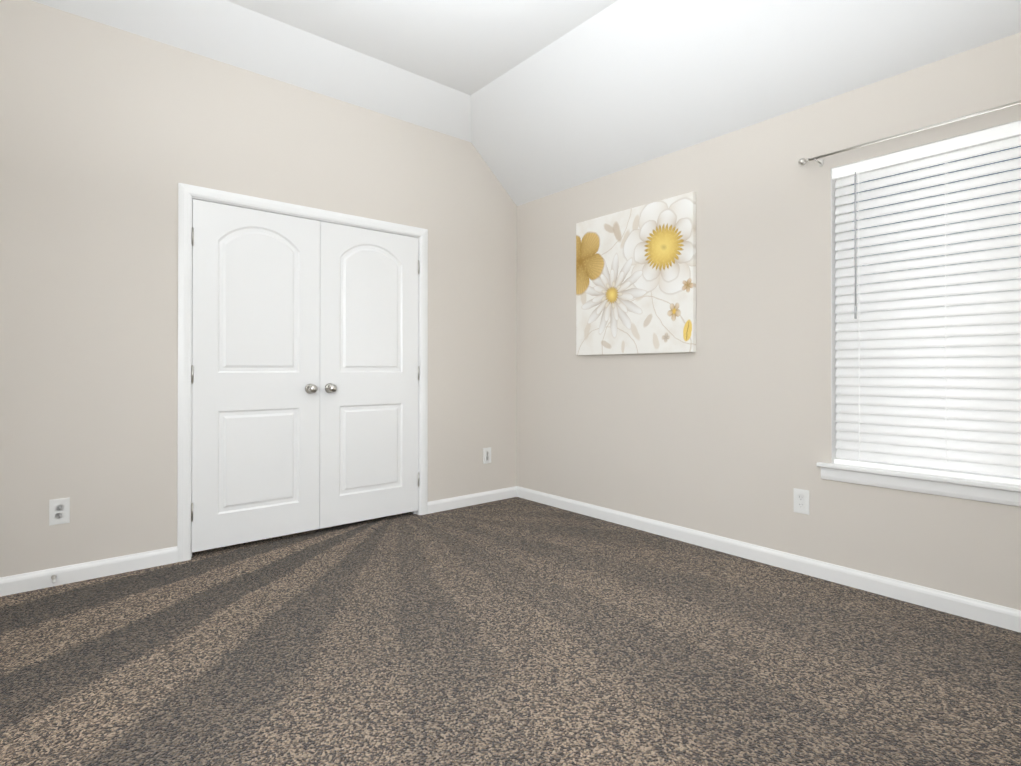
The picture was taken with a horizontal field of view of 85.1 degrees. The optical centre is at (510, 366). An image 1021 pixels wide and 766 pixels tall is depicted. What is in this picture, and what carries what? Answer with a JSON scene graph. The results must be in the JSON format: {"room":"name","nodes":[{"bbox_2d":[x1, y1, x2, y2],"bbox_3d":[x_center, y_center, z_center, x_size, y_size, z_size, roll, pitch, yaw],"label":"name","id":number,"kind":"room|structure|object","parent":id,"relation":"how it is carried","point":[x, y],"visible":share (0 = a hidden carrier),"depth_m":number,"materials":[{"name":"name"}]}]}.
{"room":"empty bedroom","nodes":[
{"label":"empty bedroom","id":0,"kind":"room"},
{"bbox_2d":[0,0,516,576],"bbox_3d":[-1.517,-0.344,3.403,4.000,2.831,0.120,0,0,-40],"label":"wall","id":1,"kind":"structure","parent":0,"point":[110,138],"depth_m":2.96,"materials":[{"name":"beige paint"}]},
{"bbox_2d":[49,497,69,525],"bbox_3d":[-2.216,0.710,2.730,0.078,0.125,0.008,0,0,-40],"label":"outlet","id":2,"kind":"object","parent":1,"relation":"attached to","point":[59,511],"visible":1,"depth_m":2.73,"materials":[{"name":"white plastic"}]},
{"bbox_2d":[0,546,177,596],"bbox_3d":[-2.406,1.025,2.566,1.509,0.085,0.014,0,0,-40],"label":"baseboard","id":3,"kind":"structure","parent":1,"relation":"attached to","point":[19,583],"depth_m":2.79,"materials":[{"name":"white wood"}]},
{"bbox_2d":[51,575,56,583],"bbox_3d":[-2.197,1.023,2.674,0.022,0.022,0.088,0,0,-40],"label":"door stop","id":4,"kind":"object","parent":3,"relation":"attached to","point":[53,577],"visible":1,"depth_m":2.67,"materials":[{"name":"grey metal"}]},
{"bbox_2d":[191,199,319,551],"bbox_3d":[-1.492,0.048,3.322,0.728,1.978,0.110,0,0,-40],"label":"closet door","id":5,"kind":"structure","parent":1,"relation":"in","point":[255,373],"depth_m":3.32,"materials":[{"name":"white wood"}]},
{"bbox_2d":[177,183,427,561],"bbox_3d":[-1.256,0.030,3.609,1.590,2.085,0.136,0,0,-40],"label":"door frame","id":6,"kind":"structure","parent":1,"relation":"attached to","point":[187,193],"depth_m":3.13,"materials":[{"name":"white wood"}]},
{"bbox_2d":[319,221,418,528],"bbox_3d":[-0.932,0.050,3.791,0.728,1.978,0.110,0,0,-40],"label":"closet door","id":7,"kind":"structure","parent":1,"relation":"in","point":[369,372],"depth_m":3.78,"materials":[{"name":"white wood"}]},
{"bbox_2d":[428,486,515,513],"bbox_3d":[-0.289,1.033,4.337,0.831,0.085,0.014,0,0,-40],"label":"baseboard","id":8,"kind":"structure","parent":1,"relation":"attached to","point":[505,493],"depth_m":4.31,"materials":[{"name":"white wood"}]},
{"bbox_2d":[483,447,490,463],"bbox_3d":[-0.184,0.705,4.430,0.078,0.125,0.008,0,0,-40],"label":"outlet","id":9,"kind":"object","parent":1,"relation":"attached to","point":[486,455],"visible":1,"depth_m":4.42,"materials":[{"name":"white plastic"}]},
{"bbox_2d":[0,497,1020,765],"bbox_3d":[-0.426,1.066,2.178,4.210,0.001,4.850,0,0,-40],"label":"floor","id":10,"kind":"structure","parent":0,"point":[516,631],"depth_m":2.02,"materials":[{"name":"carpet"}]},
{"bbox_2d":[31,0,1020,205],"bbox_3d":[-0.204,-1.705,1.890,4.066,0.700,4.004,0,0,-40],"label":"ceiling","id":11,"kind":"structure","parent":0,"point":[531,100],"depth_m":3.15,"materials":[{"name":"white paint"}]},
{"bbox_2d":[517,32,1020,609],"bbox_3d":[1.384,-0.140,3.176,0.160,2.420,3.950,0,0,-40],"label":"wall","id":12,"kind":"structure","parent":0,"point":[723,430],"depth_m":3.09,"materials":[{"name":"beige paint"}]},
{"bbox_2d":[576,192,695,354],"bbox_3d":[0.802,-0.571,3.717,0.034,0.968,0.960,0,0,-40],"label":"picture","id":13,"kind":"object","parent":12,"relation":"attached to","point":[635,280],"visible":0.96,"depth_m":3.64},
{"bbox_2d":[516,486,1020,632],"bbox_3d":[1.311,1.028,3.122,0.014,0.085,3.930,0,0,-40],"label":"baseboard","id":14,"kind":"structure","parent":12,"relation":"attached to","point":[981,611],"depth_m":2.84,"materials":[{"name":"white wood"}]},
{"bbox_2d":[794,488,808,514],"bbox_3d":[1.511,0.698,2.889,0.008,0.125,0.078,0,0,-40],"label":"outlet","id":15,"kind":"object","parent":12,"relation":"attached to","point":[801,500],"visible":1,"depth_m":2.88,"materials":[{"name":"white plastic"}]},
{"bbox_2d":[798,100,1020,166],"bbox_3d":[1.864,-1.041,2.408,0.093,0.042,1.161,0,0,-40],"label":"curtain rod","id":16,"kind":"object","parent":12,"relation":"attached to","point":[802,161],"visible":1,"depth_m":2.48,"materials":[{"name":"grey metal"}]},
{"bbox_2d":[816,462,1020,491],"bbox_3d":[1.922,0.490,2.449,0.128,0.019,1.031,0,0,-40],"label":"window sill","id":17,"kind":"structure","parent":12,"relation":"attached to","point":[986,484],"depth_m":2.46,"materials":[{"name":"white wood"}]},
{"bbox_2d":[821,120,1020,506],"bbox_3d":[1.954,-0.216,2.479,0.170,1.564,1.005,0,0,-40],"label":"window","id":18,"kind":"structure","parent":12,"relation":"in","point":[993,495],"depth_m":2.62,"materials":[{"name":"white"}]},
{"bbox_2d":[832,121,1020,484],"bbox_3d":[1.926,-0.259,2.456,0.070,1.476,0.907,0,0,-40],"label":"window blinds","id":19,"kind":"object","parent":18,"relation":"attached to","point":[933,392],"visible":1,"depth_m":2.49,"materials":[{"name":"white plastic"}]}
]}

